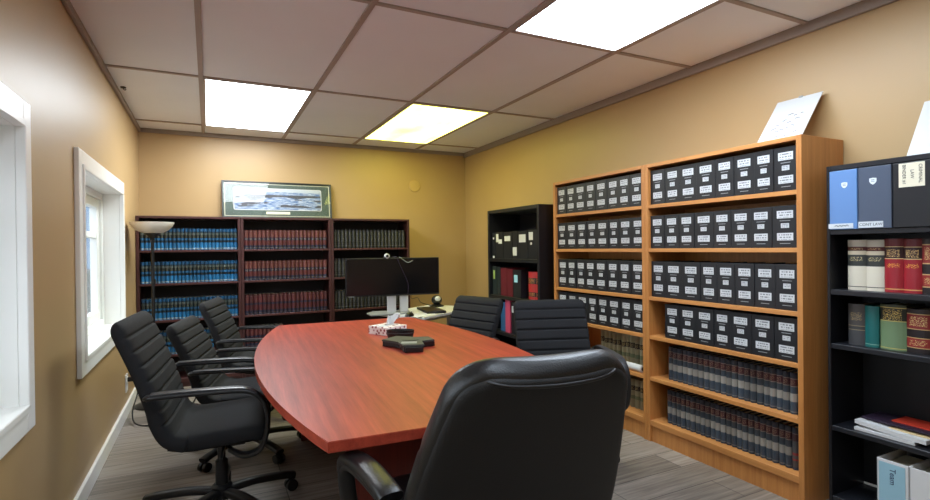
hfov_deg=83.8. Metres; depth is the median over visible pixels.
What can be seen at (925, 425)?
folder
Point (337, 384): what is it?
conference table
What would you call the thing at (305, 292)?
book
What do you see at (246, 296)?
book
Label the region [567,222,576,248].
binder
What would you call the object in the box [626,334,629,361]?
book
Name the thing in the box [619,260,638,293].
binder
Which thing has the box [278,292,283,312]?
book
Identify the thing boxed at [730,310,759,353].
binder
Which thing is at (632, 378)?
book
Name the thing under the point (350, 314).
bookcase
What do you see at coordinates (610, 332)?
book
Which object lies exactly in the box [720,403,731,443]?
book
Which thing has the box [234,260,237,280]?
book
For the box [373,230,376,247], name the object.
book
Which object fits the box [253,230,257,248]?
book
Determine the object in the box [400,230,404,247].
book
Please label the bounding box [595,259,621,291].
binder
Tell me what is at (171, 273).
book
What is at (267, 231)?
book
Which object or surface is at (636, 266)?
binder
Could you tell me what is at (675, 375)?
book
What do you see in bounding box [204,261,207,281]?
book
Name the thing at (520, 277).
binder
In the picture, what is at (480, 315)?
office chair
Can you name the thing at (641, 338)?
book
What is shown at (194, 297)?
book
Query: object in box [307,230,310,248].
book
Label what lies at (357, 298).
book
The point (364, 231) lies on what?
book
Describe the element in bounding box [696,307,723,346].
binder
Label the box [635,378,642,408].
book
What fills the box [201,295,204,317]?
book
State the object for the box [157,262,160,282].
book
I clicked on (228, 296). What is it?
book
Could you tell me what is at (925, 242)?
book
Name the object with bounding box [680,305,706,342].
binder
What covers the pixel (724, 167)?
binder
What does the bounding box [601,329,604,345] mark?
book
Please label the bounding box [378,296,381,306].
book
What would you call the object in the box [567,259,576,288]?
binder
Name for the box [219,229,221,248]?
book
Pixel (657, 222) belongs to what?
binder
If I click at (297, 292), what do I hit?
book
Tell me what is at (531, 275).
book
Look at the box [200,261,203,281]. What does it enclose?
book
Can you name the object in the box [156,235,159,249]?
book
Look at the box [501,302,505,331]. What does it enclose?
folder
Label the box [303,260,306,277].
book
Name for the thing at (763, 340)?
binder
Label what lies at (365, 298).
book
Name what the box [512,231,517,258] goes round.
binder
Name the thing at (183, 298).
book
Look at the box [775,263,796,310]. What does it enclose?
binder
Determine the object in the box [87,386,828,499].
floor
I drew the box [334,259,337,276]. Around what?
book
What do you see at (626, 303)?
binder
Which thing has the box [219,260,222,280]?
book
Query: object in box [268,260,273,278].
book
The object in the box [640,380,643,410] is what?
book
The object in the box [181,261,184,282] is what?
book
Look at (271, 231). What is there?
book
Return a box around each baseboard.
[73,387,136,499]
[864,481,876,487]
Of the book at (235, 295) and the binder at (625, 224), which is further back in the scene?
the book at (235, 295)
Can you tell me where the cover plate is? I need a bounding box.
[409,180,419,191]
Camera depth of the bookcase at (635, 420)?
3.67 m
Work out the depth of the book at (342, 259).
5.33 m
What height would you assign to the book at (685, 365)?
0.200 m
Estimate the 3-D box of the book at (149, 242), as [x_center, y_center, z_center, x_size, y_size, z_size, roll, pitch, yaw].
[-2.824,-0.093,4.665,0.028,0.191,0.200,-1,0,-26]
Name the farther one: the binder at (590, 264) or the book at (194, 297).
the book at (194, 297)
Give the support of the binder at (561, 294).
on the bookcase at (635, 420)
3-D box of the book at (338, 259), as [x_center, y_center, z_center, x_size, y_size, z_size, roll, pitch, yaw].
[-1.327,0.183,5.405,0.037,0.188,0.200,-1,0,-26]
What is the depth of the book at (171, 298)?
4.65 m
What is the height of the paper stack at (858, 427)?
0.012 m
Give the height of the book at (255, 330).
0.190 m
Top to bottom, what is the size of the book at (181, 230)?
0.193 m
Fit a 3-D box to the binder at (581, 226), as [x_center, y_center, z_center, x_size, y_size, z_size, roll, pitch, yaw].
[0.977,-0.112,3.905,0.251,0.203,0.112,-1,0,-26]
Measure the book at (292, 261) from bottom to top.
0.182 m
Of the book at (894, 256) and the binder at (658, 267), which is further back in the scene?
the binder at (658, 267)
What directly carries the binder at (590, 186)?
on the bookcase at (635, 420)
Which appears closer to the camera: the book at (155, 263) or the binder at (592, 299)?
the binder at (592, 299)
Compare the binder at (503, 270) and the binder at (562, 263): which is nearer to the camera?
the binder at (562, 263)
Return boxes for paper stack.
[854,425,918,445]
[855,418,929,444]
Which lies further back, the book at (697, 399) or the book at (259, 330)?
the book at (259, 330)
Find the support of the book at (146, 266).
on the bookcase at (187, 289)
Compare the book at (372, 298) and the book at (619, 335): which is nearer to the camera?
the book at (619, 335)
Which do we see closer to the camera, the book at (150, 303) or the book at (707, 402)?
the book at (707, 402)
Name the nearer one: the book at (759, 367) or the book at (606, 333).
the book at (759, 367)
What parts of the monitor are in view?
plate, casing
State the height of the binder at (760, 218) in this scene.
0.203 m
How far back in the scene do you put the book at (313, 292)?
5.21 m
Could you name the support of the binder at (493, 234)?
on the bookcase at (539, 217)
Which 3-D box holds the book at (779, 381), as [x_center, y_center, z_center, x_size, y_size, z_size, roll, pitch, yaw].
[1.639,0.690,2.610,0.200,0.201,0.032,-1,0,-26]
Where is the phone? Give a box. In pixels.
[382,336,434,352]
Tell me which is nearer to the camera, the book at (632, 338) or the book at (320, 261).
the book at (632, 338)
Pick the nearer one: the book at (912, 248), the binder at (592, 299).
the book at (912, 248)
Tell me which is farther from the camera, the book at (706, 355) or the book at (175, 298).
the book at (175, 298)
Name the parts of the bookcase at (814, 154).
panel, panel, shelf, shelf, shelf, shelf, shelf, shelf, panel, panel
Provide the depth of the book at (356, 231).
5.40 m
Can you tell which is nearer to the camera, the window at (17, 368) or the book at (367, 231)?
the window at (17, 368)
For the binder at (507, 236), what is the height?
0.245 m
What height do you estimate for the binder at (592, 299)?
0.206 m
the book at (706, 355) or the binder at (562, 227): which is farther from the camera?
the binder at (562, 227)
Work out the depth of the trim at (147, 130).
5.39 m
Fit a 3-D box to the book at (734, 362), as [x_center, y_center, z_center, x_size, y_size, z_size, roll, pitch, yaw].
[1.527,0.691,2.827,0.200,0.201,0.033,-1,0,-26]
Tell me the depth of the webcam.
5.27 m
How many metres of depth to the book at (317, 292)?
5.22 m
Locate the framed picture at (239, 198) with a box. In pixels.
[221,180,331,217]
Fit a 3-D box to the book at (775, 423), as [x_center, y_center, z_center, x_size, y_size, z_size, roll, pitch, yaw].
[1.629,0.957,2.630,0.200,0.205,0.032,-1,0,-26]
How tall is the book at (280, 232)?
0.182 m
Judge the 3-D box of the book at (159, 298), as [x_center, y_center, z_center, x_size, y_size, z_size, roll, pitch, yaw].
[-2.759,0.531,4.699,0.031,0.189,0.200,-1,0,-26]
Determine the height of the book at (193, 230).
0.191 m
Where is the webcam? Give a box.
[429,295,443,306]
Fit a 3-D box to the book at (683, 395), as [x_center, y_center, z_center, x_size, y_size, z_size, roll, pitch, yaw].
[1.379,0.958,3.131,0.200,0.204,0.031,-1,0,-26]
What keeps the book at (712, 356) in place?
on the bookcase at (814, 154)
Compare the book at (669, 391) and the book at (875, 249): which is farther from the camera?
the book at (669, 391)
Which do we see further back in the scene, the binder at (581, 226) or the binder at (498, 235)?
the binder at (498, 235)
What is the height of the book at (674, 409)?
0.205 m
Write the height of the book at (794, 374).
0.200 m
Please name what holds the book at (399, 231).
on the bookcase at (350, 314)
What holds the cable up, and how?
hanging from the monitor
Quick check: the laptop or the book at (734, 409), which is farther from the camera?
the laptop
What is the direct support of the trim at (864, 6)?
attached to the wall at (871, 69)
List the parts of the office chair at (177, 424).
backrest, leg, armrest, leg, seat, armrest, lever, leg, leg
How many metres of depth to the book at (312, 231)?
5.20 m
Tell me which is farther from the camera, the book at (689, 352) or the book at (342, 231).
the book at (342, 231)
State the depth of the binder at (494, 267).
4.98 m
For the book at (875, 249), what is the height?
0.222 m
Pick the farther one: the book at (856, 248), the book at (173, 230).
the book at (173, 230)
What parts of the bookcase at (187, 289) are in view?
panel, panel, shelf, shelf, shelf, shelf, panel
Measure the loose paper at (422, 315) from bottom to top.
0.002 m
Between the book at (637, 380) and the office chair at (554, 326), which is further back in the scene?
the book at (637, 380)
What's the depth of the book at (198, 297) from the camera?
4.75 m
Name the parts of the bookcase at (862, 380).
panel, shelf, panel, shelf, shelf, shelf, shelf, panel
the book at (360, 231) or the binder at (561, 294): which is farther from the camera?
the book at (360, 231)
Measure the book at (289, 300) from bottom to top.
0.189 m
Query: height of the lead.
0.278 m
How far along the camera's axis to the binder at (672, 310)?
3.10 m
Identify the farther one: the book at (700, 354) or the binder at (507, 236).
the binder at (507, 236)
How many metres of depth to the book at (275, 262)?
5.04 m
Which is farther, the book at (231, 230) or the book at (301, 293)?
the book at (301, 293)
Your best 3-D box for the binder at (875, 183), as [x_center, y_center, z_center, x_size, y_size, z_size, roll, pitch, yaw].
[1.837,-0.224,2.243,0.242,0.262,0.122,-1,0,-26]
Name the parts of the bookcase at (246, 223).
panel, panel, panel, shelf, shelf, shelf, panel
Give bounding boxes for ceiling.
[70,0,862,152]
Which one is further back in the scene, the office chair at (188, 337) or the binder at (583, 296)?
the binder at (583, 296)
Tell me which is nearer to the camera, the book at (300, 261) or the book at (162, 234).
the book at (162, 234)
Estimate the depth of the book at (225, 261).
4.84 m
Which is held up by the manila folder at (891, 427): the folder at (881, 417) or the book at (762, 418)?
the folder at (881, 417)
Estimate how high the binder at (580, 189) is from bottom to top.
0.212 m
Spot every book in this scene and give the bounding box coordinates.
[140,232,143,249]
[140,262,144,283]
[141,298,146,310]
[144,234,147,249]
[144,262,148,283]
[145,298,149,311]
[148,237,150,249]
[148,262,150,283]
[149,298,151,314]
[154,262,156,283]
[155,297,157,320]
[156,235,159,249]
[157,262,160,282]
[158,297,161,319]
[160,233,163,249]
[161,261,165,282]
[162,297,166,319]
[163,330,166,345]
[164,231,167,249]
[165,261,169,282]
[166,297,170,319]
[167,336,170,352]
[168,229,171,249]
[169,261,173,282]
[170,297,173,319]
[171,343,174,353]
[172,229,175,249]
[173,261,176,282]
[174,296,178,318]
[176,229,179,249]
[177,261,180,282]
[178,297,181,318]
[180,229,183,249]
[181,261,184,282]
[182,296,185,318]
[184,229,187,249]
[185,261,188,282]
[186,296,189,316]
[188,229,191,249]
[189,261,192,281]
[189,296,192,315]
[192,229,195,249]
[193,261,196,281]
[193,296,197,316]
[196,229,199,249]
[196,261,199,281]
[197,296,200,317]
[199,229,203,249]
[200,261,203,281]
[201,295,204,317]
[203,229,207,249]
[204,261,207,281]
[206,327,209,338]
[208,229,210,249]
[208,261,211,281]
[211,229,214,249]
[212,261,214,281]
[215,229,218,249]
[215,260,218,280]
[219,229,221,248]
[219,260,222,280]
[222,229,225,248]
[223,260,226,280]
[226,229,229,248]
[227,260,229,280]
[227,295,230,312]
[229,229,233,248]
[230,260,233,280]
[230,294,233,315]
[233,229,236,248]
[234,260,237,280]
[234,294,237,315]
[244,230,248,248]
[244,261,248,279]
[244,293,248,314]
[245,325,249,346]
[248,230,252,248]
[249,261,252,279]
[249,294,253,314]
[249,325,253,346]
[252,293,257,313]
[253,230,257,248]
[253,261,256,279]
[253,324,257,346]
[257,230,261,248]
[257,261,260,279]
[257,293,262,313]
[257,324,261,344]
[261,261,265,279]
[261,324,266,337]
[262,230,265,248]
[262,293,266,313]
[266,230,269,248]
[266,261,269,279]
[266,293,270,313]
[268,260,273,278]
[269,292,274,312]
[270,230,273,248]
[274,230,278,248]
[274,260,277,278]
[275,292,279,312]
[277,260,282,278]
[278,230,282,248]
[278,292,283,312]
[282,260,286,278]
[282,292,287,311]
[283,230,286,248]
[287,230,290,248]
[287,260,290,278]
[287,292,291,311]
[289,291,295,311]
[291,230,294,248]
[291,260,294,278]
[295,230,299,248]
[295,260,298,278]
[295,291,299,311]
[299,230,302,248]
[299,260,302,277]
[299,291,303,310]
[302,291,307,310]
[303,230,306,248]
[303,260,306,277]
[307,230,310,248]
[307,260,310,277]
[307,291,311,310]
[311,230,314,247]
[311,259,314,277]
[312,291,315,310]
[313,290,319,309]
[315,230,318,247]
[315,259,318,277]
[318,290,323,309]
[319,230,322,247]
[319,259,322,277]
[320,259,326,277]
[322,290,327,309]
[323,230,326,247]
[334,230,336,247]
[334,258,341,276]
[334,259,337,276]
[334,290,337,308]
[337,230,340,247]
[337,289,340,308]
[341,230,344,247]
[341,258,344,276]
[341,289,344,308]
[344,230,347,247]
[344,289,348,308]
[348,230,351,247]
[349,298,352,307]
[352,230,355,247]
[353,297,355,307]
[355,230,358,247]
[356,297,359,307]
[359,230,362,247]
[360,297,363,307]
[363,230,365,247]
[364,297,366,306]
[366,230,369,247]
[367,297,370,306]
[370,230,372,247]
[371,297,374,306]
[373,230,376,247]
[374,296,377,306]
[377,230,380,247]
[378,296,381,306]
[381,230,383,247]
[381,296,384,305]
[384,230,387,247]
[387,230,390,247]
[391,230,394,247]
[394,230,397,247]
[398,230,400,247]
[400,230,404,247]
[528,271,536,299]
[536,272,537,299]
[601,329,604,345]
[604,330,608,347]
[609,331,612,349]
[613,332,616,352]
[617,332,622,355]
[622,334,625,359]
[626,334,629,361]
[630,335,634,362]
[631,377,639,406]
[635,336,639,364]
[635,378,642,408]
[640,337,642,364]
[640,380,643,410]
[667,388,677,423]
[669,345,682,379]
[672,389,681,424]
[673,346,687,380]
[676,390,687,426]
[677,347,692,382]
[681,392,690,428]
[683,348,697,383]
[686,393,696,429]
[687,349,702,384]
[690,394,701,431]
[693,350,707,386]
[695,396,705,433]
[698,351,712,387]
[700,397,711,435]
[703,352,717,389]
[705,399,715,437]
[709,353,723,391]
[710,400,721,439]
[715,354,731,392]
[715,402,726,441]
[720,355,737,394]
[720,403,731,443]
[726,357,742,395]
[726,405,737,444]
[731,358,747,397]
[731,406,741,447]
[737,408,748,449]
[738,359,752,399]
[742,410,753,451]
[744,360,760,400]
[748,411,759,453]
[750,361,767,402]
[754,413,765,455]
[756,363,772,404]
[760,415,772,458]
[763,364,779,406]
[766,417,778,460]
[769,365,787,408]
[772,418,785,462]
[776,367,792,410]
[779,420,790,465]
[782,368,797,412]
[785,422,797,467]
[790,370,797,414]
[792,425,798,470]
[798,435,798,465]
[848,240,866,290]
[848,301,883,345]
[865,304,879,347]
[866,240,884,291]
[880,301,924,351]
[885,238,921,292]
[903,239,922,293]
[907,306,929,354]
[922,239,929,294]
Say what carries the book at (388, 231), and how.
on the bookcase at (350, 314)
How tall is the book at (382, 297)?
0.187 m
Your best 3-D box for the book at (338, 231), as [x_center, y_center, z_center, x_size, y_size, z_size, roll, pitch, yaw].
[-1.333,-0.113,5.403,0.036,0.189,0.200,-1,0,-26]
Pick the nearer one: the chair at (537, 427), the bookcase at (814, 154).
the chair at (537, 427)
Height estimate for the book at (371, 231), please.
0.187 m
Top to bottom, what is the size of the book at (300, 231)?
0.183 m
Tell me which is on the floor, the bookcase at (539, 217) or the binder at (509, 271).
the bookcase at (539, 217)
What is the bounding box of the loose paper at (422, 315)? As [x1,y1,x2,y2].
[412,313,436,317]
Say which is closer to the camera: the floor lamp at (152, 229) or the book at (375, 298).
the floor lamp at (152, 229)
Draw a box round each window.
[0,81,34,459]
[73,147,125,378]
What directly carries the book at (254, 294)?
on the bookcase at (246, 223)
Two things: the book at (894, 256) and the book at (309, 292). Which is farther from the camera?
the book at (309, 292)
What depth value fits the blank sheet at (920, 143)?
2.17 m
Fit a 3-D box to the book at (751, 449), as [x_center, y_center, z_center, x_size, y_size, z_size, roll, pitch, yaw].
[1.572,0.957,2.747,0.200,0.205,0.032,-1,0,-26]
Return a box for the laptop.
[417,306,445,313]
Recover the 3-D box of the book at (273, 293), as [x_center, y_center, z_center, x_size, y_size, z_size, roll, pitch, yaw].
[-1.901,0.519,5.117,0.037,0.190,0.200,-1,0,-26]
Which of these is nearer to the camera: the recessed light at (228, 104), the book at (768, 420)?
the book at (768, 420)
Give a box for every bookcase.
[135,216,242,386]
[240,217,331,377]
[331,218,409,321]
[487,204,553,346]
[553,165,646,439]
[644,134,842,499]
[826,153,929,499]
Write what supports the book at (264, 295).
on the bookcase at (246, 223)
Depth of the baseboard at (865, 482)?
2.45 m
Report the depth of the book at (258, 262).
4.98 m
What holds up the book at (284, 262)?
on the bookcase at (246, 223)
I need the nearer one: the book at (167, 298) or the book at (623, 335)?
the book at (623, 335)
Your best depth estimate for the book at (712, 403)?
2.91 m
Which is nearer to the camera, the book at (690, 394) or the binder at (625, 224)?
the book at (690, 394)
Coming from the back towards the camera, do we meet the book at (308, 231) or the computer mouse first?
the book at (308, 231)
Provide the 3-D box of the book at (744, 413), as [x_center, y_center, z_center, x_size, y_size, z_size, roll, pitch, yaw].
[1.555,0.958,2.776,0.200,0.204,0.032,-1,0,-26]
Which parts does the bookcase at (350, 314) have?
panel, shelf, panel, shelf, panel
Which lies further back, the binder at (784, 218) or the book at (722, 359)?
the book at (722, 359)
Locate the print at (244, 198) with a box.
[233,187,321,210]
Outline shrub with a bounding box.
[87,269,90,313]
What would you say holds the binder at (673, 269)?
on the bookcase at (814, 154)
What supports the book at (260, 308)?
on the bookcase at (246, 223)
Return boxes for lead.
[127,377,195,425]
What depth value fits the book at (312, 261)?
5.20 m
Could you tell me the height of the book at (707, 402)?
0.206 m
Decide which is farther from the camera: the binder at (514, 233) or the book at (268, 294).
the book at (268, 294)
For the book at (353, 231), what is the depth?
5.38 m
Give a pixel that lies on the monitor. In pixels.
(364, 277)
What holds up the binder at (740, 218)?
on the bookcase at (814, 154)
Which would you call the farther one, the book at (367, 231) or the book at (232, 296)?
the book at (367, 231)
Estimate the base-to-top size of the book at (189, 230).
0.192 m
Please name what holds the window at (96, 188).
in the wall at (45, 60)
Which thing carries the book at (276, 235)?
on the bookcase at (246, 223)
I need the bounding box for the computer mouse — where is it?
[405,311,413,316]
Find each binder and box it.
[492,233,495,257]
[493,265,514,293]
[495,232,503,258]
[497,266,522,294]
[501,267,528,295]
[503,232,512,258]
[507,268,535,296]
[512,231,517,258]
[513,269,536,297]
[518,231,527,258]
[528,230,536,258]
[557,186,566,213]
[558,223,566,248]
[558,258,582,287]
[558,291,572,298]
[566,185,574,212]
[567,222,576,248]
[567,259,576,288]
[568,292,581,298]
[575,183,585,212]
[576,259,590,288]
[577,221,586,248]
[577,293,591,322]
[585,181,595,210]
[585,259,609,290]
[587,220,596,248]
[588,294,603,324]
[595,179,606,209]
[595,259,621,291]
[596,219,608,248]
[598,295,617,325]
[607,177,618,208]
[607,259,633,292]
[608,297,625,328]
[609,219,618,248]
[618,175,629,207]
[619,218,631,248]
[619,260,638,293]
[621,298,637,330]
[630,173,640,206]
[631,260,641,294]
[632,217,641,248]
[632,299,642,332]
[651,169,664,204]
[651,215,664,247]
[651,260,679,297]
[665,166,679,202]
[665,214,678,247]
[665,261,695,298]
[665,303,688,339]
[679,213,694,247]
[680,163,696,201]
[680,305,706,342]
[682,261,726,300]
[694,211,713,247]
[696,160,715,199]
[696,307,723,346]
[701,261,729,302]
[713,210,730,247]
[714,308,739,349]
[715,156,733,197]
[717,262,754,304]
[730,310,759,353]
[731,208,750,247]
[734,153,754,195]
[735,262,765,306]
[750,207,772,247]
[752,313,783,357]
[754,149,773,193]
[755,263,791,308]
[772,205,796,247]
[774,145,795,191]
[774,315,797,362]
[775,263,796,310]
[829,169,858,229]
[858,164,892,228]
[877,449,929,499]
[893,159,929,227]
[910,459,929,499]
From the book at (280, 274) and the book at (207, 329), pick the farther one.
the book at (280, 274)
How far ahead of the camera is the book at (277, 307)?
5.05 m
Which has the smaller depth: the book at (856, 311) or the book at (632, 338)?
the book at (856, 311)
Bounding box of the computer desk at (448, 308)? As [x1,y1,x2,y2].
[386,304,453,324]
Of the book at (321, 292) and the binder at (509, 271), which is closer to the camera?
the binder at (509, 271)
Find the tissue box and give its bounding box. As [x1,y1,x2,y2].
[369,313,406,335]
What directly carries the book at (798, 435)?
on the bookcase at (814, 154)
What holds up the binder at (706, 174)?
on the bookcase at (814, 154)
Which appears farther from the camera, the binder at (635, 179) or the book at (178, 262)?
the book at (178, 262)
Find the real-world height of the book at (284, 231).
0.182 m
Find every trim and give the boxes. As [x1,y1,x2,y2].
[60,0,140,131]
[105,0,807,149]
[141,128,463,155]
[463,0,898,157]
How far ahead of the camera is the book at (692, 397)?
3.02 m
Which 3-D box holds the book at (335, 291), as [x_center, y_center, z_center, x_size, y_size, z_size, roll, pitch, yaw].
[-1.359,0.512,5.386,0.034,0.187,0.200,-1,0,-26]
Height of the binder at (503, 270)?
0.258 m
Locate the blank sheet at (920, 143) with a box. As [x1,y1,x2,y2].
[907,101,929,155]
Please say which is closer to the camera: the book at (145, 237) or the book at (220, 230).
the book at (145, 237)
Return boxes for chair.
[110,311,297,499]
[166,315,300,472]
[199,297,285,419]
[337,349,627,499]
[448,295,503,339]
[513,299,630,461]
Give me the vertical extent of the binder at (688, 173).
0.212 m
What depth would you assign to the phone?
2.74 m
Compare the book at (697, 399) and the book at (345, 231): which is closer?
the book at (697, 399)
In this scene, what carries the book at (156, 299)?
on the bookcase at (187, 289)
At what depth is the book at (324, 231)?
5.25 m
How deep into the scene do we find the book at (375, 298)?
5.49 m
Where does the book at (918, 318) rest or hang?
on the bookcase at (862, 380)
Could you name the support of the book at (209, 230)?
on the bookcase at (187, 289)
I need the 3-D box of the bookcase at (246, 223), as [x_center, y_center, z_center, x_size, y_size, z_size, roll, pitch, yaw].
[-1.797,0.454,5.212,0.840,1.540,0.318,-1,0,-26]
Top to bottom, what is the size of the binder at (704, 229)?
0.203 m
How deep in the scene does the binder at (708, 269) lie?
2.88 m
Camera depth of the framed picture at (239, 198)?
5.27 m
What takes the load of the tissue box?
on the conference table at (337, 384)
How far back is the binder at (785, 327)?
2.49 m
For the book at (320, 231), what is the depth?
5.23 m
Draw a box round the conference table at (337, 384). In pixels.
[254,317,534,499]
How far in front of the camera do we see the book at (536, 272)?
4.38 m
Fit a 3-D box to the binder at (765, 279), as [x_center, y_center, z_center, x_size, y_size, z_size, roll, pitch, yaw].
[1.609,0.178,2.644,0.251,0.220,0.107,-1,0,-26]
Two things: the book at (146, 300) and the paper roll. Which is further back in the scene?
the book at (146, 300)
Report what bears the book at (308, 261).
on the bookcase at (246, 223)
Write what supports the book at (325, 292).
on the bookcase at (246, 223)
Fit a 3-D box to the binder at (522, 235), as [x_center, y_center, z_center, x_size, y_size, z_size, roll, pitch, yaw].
[0.615,-0.045,4.582,0.251,0.245,0.161,-1,0,-26]
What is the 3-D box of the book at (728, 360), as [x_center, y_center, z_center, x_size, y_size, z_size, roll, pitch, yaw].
[1.512,0.691,2.858,0.200,0.200,0.033,-1,0,-26]
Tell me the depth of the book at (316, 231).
5.21 m
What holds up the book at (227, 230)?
on the bookcase at (187, 289)
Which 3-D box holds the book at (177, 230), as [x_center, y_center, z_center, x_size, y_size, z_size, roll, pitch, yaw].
[-2.630,-0.097,4.763,0.030,0.193,0.200,-1,0,-26]
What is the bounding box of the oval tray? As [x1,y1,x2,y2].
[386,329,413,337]
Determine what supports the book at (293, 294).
on the bookcase at (246, 223)
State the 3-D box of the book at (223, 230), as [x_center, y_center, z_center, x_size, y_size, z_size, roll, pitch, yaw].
[-2.291,-0.102,4.929,0.029,0.193,0.200,-1,0,-26]
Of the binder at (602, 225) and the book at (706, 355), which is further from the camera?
the binder at (602, 225)
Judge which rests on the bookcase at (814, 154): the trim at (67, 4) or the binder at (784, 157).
the binder at (784, 157)
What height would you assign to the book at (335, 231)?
0.189 m
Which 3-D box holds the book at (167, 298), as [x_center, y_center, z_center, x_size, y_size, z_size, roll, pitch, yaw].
[-2.703,0.530,4.727,0.029,0.190,0.200,-1,0,-26]
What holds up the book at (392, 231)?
on the bookcase at (350, 314)
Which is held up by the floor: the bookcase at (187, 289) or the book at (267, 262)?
the bookcase at (187, 289)
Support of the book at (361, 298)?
on the bookcase at (350, 314)
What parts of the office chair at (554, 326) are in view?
backrest, armrest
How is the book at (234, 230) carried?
on the bookcase at (187, 289)
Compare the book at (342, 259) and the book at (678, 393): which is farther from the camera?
the book at (342, 259)
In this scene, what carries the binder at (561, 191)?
on the bookcase at (635, 420)
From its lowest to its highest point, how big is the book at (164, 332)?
0.200 m
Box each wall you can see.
[0,0,138,499]
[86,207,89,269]
[138,132,466,324]
[465,0,929,296]
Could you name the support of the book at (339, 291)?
on the bookcase at (350, 314)
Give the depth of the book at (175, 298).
4.67 m
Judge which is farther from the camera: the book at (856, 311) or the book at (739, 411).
the book at (739, 411)
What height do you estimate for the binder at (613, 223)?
0.203 m
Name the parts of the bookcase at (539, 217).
panel, shelf, shelf, panel, shelf, panel, panel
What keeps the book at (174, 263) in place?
on the bookcase at (187, 289)
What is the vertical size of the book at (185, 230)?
0.192 m
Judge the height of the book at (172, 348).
0.199 m
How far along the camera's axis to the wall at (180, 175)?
5.64 m
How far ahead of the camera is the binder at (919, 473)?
2.07 m
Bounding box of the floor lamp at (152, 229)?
[129,221,173,410]
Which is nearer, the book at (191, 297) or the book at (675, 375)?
the book at (675, 375)
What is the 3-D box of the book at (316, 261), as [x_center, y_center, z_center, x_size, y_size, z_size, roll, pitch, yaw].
[-1.531,0.189,5.305,0.036,0.182,0.200,-1,0,-26]
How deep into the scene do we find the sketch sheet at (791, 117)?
2.67 m
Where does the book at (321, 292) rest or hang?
on the bookcase at (246, 223)
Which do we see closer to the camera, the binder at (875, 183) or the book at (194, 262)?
the binder at (875, 183)
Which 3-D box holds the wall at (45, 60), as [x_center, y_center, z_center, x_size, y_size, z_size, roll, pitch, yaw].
[-1.538,0.054,1.639,0.160,2.367,7.000,-1,0,-26]
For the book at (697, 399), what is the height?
0.205 m
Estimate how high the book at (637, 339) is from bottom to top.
0.216 m
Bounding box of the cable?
[396,257,412,293]
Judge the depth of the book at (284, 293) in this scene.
5.09 m
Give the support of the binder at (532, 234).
on the bookcase at (539, 217)
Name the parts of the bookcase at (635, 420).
panel, panel, shelf, shelf, shelf, shelf, panel, shelf, shelf, panel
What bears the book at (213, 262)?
on the bookcase at (187, 289)
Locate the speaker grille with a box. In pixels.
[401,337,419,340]
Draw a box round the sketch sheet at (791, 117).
[757,91,822,142]
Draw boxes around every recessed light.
[203,78,312,131]
[364,103,489,143]
[513,0,719,51]
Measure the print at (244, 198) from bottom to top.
0.225 m
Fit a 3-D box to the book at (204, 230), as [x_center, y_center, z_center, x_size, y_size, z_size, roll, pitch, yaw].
[-2.433,-0.099,4.862,0.032,0.192,0.200,-1,0,-26]
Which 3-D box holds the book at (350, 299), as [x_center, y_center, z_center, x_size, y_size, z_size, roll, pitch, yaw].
[-1.222,0.510,5.455,0.038,0.188,0.200,-1,0,-26]
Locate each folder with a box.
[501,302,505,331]
[505,300,511,332]
[511,301,515,333]
[861,411,929,435]
[888,426,929,438]
[892,416,929,430]
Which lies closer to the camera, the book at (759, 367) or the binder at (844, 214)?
the binder at (844, 214)
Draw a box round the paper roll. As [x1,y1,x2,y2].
[626,361,642,372]
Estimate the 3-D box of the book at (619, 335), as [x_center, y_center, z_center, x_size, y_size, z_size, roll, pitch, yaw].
[1.156,0.683,3.668,0.200,0.218,0.039,-1,0,-26]
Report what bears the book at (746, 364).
on the bookcase at (814, 154)
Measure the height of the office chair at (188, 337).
0.814 m
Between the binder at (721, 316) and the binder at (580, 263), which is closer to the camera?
the binder at (721, 316)
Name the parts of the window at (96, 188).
sash, frame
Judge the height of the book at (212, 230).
0.192 m
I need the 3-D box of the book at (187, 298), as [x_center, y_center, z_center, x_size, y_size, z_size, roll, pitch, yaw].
[-2.562,0.527,4.791,0.028,0.191,0.200,-1,0,-26]
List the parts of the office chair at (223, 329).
backrest, armrest, seat, armrest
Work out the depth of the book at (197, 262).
4.74 m
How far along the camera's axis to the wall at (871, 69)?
3.04 m
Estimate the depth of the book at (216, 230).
4.81 m
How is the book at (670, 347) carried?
on the bookcase at (814, 154)
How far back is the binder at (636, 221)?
3.35 m
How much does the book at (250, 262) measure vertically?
0.182 m
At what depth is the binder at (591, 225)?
3.75 m
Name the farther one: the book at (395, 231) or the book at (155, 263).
the book at (395, 231)
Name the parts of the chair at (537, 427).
armrest, seat, panel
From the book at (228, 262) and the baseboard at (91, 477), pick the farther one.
the book at (228, 262)
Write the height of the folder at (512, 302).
0.290 m
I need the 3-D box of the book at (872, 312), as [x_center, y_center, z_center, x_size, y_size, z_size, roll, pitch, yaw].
[1.841,0.333,2.292,0.170,0.178,0.052,-1,0,-26]
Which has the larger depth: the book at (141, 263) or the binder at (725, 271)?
the book at (141, 263)
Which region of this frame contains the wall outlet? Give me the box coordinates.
[125,373,127,392]
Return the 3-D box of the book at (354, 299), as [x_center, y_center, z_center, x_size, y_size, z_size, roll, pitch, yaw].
[-1.188,0.509,5.476,0.037,0.188,0.200,-1,0,-26]
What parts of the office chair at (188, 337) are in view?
backrest, leg, armrest, armrest, seat, leg, leg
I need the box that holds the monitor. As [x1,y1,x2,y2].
[345,257,438,315]
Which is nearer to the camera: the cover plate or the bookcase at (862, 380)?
the bookcase at (862, 380)
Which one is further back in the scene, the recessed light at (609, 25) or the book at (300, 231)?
the book at (300, 231)

